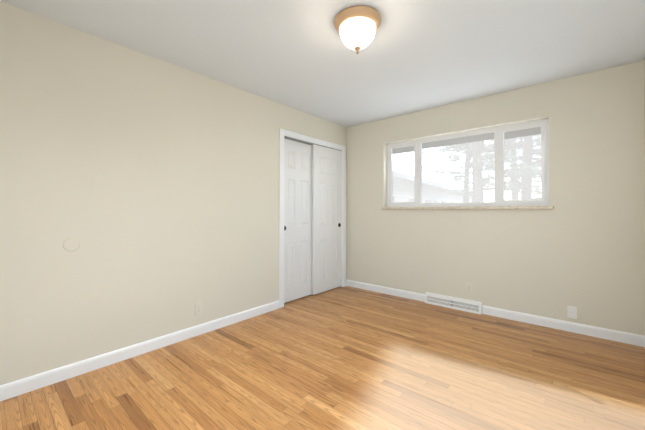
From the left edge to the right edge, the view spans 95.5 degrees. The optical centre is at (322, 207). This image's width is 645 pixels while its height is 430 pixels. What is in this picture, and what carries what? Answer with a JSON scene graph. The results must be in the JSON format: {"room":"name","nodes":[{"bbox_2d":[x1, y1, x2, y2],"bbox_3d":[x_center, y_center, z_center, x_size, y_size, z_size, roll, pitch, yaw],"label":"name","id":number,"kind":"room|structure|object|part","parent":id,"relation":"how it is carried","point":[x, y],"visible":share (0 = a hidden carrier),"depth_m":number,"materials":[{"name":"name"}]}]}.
{"room":"empty bedroom","nodes":[
{"label":"empty bedroom","id":0,"kind":"room"},
{"bbox_2d":[0,1,346,384],"bbox_3d":[-1.035,0.465,2.994,0.150,3.440,4.590,0,-1,41],"label":"wall","id":1,"kind":"structure","parent":0,"point":[150,183],"depth_m":2.27,"materials":[{"name":"paint"}]},
{"bbox_2d":[63,238,79,250],"bbox_3d":[-1.748,0.257,2.043,0.004,0.094,0.094,0,-1,41],"label":"electrical outlet cover","id":2,"kind":"object","parent":1,"relation":"attached to","point":[71,244],"visible":1,"depth_m":2.04,"materials":[{"name":"paint"}]},
{"bbox_2d":[0,300,279,400],"bbox_3d":[-1.407,1.135,2.427,0.014,0.092,2.753,0,-1,41],"label":"baseboard","id":3,"kind":"structure","parent":1,"relation":"attached to","point":[28,384],"depth_m":2.24,"materials":[{"name":"white wood"}]},
{"bbox_2d":[195,301,202,314],"bbox_3d":[-1.152,0.938,2.732,0.008,0.115,0.070,0,-1,41],"label":"electrical outlet","id":4,"kind":"object","parent":1,"relation":"attached to","point":[198,308],"visible":1,"depth_m":2.73,"materials":[{"name":"beige plastic"}]},
{"bbox_2d":[284,138,311,302],"bbox_3d":[-0.331,0.161,3.824,0.038,2.040,0.612,0,-1,41],"label":"sliding closet door","id":5,"kind":"structure","parent":1,"relation":"in","point":[297,220],"depth_m":3.81,"materials":[{"name":"white wood"}]},
{"bbox_2d":[284,136,340,150],"bbox_3d":[-0.130,-0.868,4.034,0.097,0.008,1.184,0,-1,41],"label":"track","id":6,"kind":"object","parent":1,"relation":"attached to","point":[294,139],"visible":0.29,"depth_m":3.83,"materials":[{"name":"grey metal"}]},
{"bbox_2d":[279,128,345,307],"bbox_3d":[-0.144,0.151,4.037,0.150,2.086,1.224,0,-1,41],"label":"door frame","id":7,"kind":"structure","parent":1,"relation":"attached to","point":[341,211],"depth_m":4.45,"materials":[{"name":"white wood"}]},
{"bbox_2d":[312,144,340,294],"bbox_3d":[0.073,0.161,4.225,0.038,2.046,0.612,0,-1,41],"label":"sliding closet door","id":8,"kind":"structure","parent":1,"relation":"in","point":[326,218],"depth_m":4.18,"materials":[{"name":"white wood"}]},
{"bbox_2d":[0,286,644,429],"bbox_3d":[-0.163,1.279,2.241,4.545,0.200,4.590,0,-1,41],"label":"floor","id":9,"kind":"structure","parent":0,"point":[346,358],"depth_m":2.01,"materials":[{"name":"brown wood"}]},
{"bbox_2d":[0,0,644,127],"bbox_3d":[-0.163,-1.336,2.263,4.545,0.150,4.590,0,-1,41],"label":"ceiling","id":10,"kind":"structure","parent":0,"point":[411,57],"depth_m":2.25,"materials":[{"name":"white paint"}]},
{"bbox_2d":[334,5,380,53],"bbox_3d":[0.237,-1.150,1.979,0.316,0.227,0.316,0,-1,41],"label":"flush-mount light","id":11,"kind":"object","parent":10,"relation":"attached to","point":[356,27],"visible":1,"depth_m":1.89,"materials":[{"name":"white glass"}]},
{"bbox_3d":[0.237,-1.146,1.979,0.242,0.134,0.242,0,-1,41],"label":"glass","id":12,"kind":"part","parent":11,"relation":"part of","materials":[{"name":"white glass"}]},
{"bbox_2d":[346,61,644,335],"bbox_3d":[1.630,-0.029,3.594,3.125,2.440,0.220,0,-1,41],"label":"wall","id":13,"kind":"structure","parent":0,"point":[580,246],"depth_m":2.95,"materials":[{"name":"paint"}]},
{"bbox_2d":[346,280,424,301],"bbox_3d":[0.829,1.149,4.098,1.240,0.092,0.040,0,-1,41],"label":"baseboard","id":14,"kind":"structure","parent":13,"relation":"attached to","point":[386,290],"depth_m":4.05,"materials":[{"name":"white wood"}]},
{"bbox_2d":[425,292,482,314],"bbox_3d":[1.538,1.127,3.480,0.640,0.125,0.058,0,-1,41],"label":"air vent","id":15,"kind":"object","parent":13,"relation":"in","point":[471,306],"visible":1,"depth_m":3.45,"materials":[{"name":"white metal"}]},
{"bbox_2d":[427,296,478,311],"bbox_3d":[1.526,1.131,3.467,0.580,0.063,0.016,0,-1,41],"label":"grille","id":16,"kind":"object","parent":15,"relation":"attached to","point":[468,306],"depth_m":3.45,"materials":[{"name":"grey metal"}]},
{"bbox_2d":[381,206,553,209],"bbox_3d":[1.582,0.003,3.535,1.900,0.034,0.125,0,-1,41],"label":"window sill","id":17,"kind":"structure","parent":13,"relation":"attached to","point":[491,207],"depth_m":3.31,"materials":[{"name":"wood"}]},
{"bbox_2d":[387,118,549,206],"bbox_3d":[1.644,-0.459,3.612,1.840,0.900,0.079,0,-1,41],"label":"window","id":18,"kind":"structure","parent":13,"relation":"in","point":[458,170],"depth_m":3.47,"materials":[{"name":"glass"}]},
{"bbox_2d":[392,127,540,153],"bbox_3d":[1.636,-0.809,3.606,1.688,0.093,0.020,0,-1,41],"label":"roof eave","id":19,"kind":"object","parent":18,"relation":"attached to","point":[488,138],"depth_m":3.51,"materials":[{"name":"grey"}]},
{"bbox_3d":[1.632,-0.460,3.598,1.764,0.824,0.042,0,-1,41],"label":"main window sash","id":20,"kind":"part","parent":18,"relation":"part of","materials":[{"name":"clear glass"}]},
{"bbox_2d":[465,283,471,292],"bbox_3d":[1.688,0.927,3.386,0.070,0.115,0.008,0,-1,41],"label":"outlet","id":21,"kind":"object","parent":13,"relation":"attached to","point":[468,286],"visible":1,"depth_m":3.38,"materials":[{"name":"beige plastic"}]},
{"bbox_2d":[482,305,639,345],"bbox_3d":[2.268,1.139,2.884,1.245,0.092,0.014,0,-1,41],"label":"baseboard","id":22,"kind":"structure","parent":13,"relation":"attached to","point":[619,336],"depth_m":2.81,"materials":[{"name":"white wood"}]},
{"bbox_2d":[567,306,576,318],"bbox_3d":[2.379,0.999,2.793,0.070,0.115,0.009,0,-1,41],"label":"outlet","id":23,"kind":"object","parent":13,"relation":"attached to","point":[572,312],"visible":1,"depth_m":2.79,"materials":[{"name":"white plastic"}]},
{"bbox_2d":[644,59,644,153],"bbox_3d":[1.480,0.447,0.842,0.220,3.440,4.590,0,-1,41],"label":"wall","id":24,"kind":"structure","parent":0,"point":[644,106],"depth_m":2.49,"materials":[{"name":"paint"}]},
{"bbox_2d":[640,335,644,347],"bbox_3d":[2.405,1.132,2.098,0.014,0.092,0.950,0,-1,41],"label":"baseboard","id":25,"kind":"structure","parent":24,"relation":"attached to","point":[642,338],"depth_m":2.49,"materials":[{"name":"white"}]}
]}

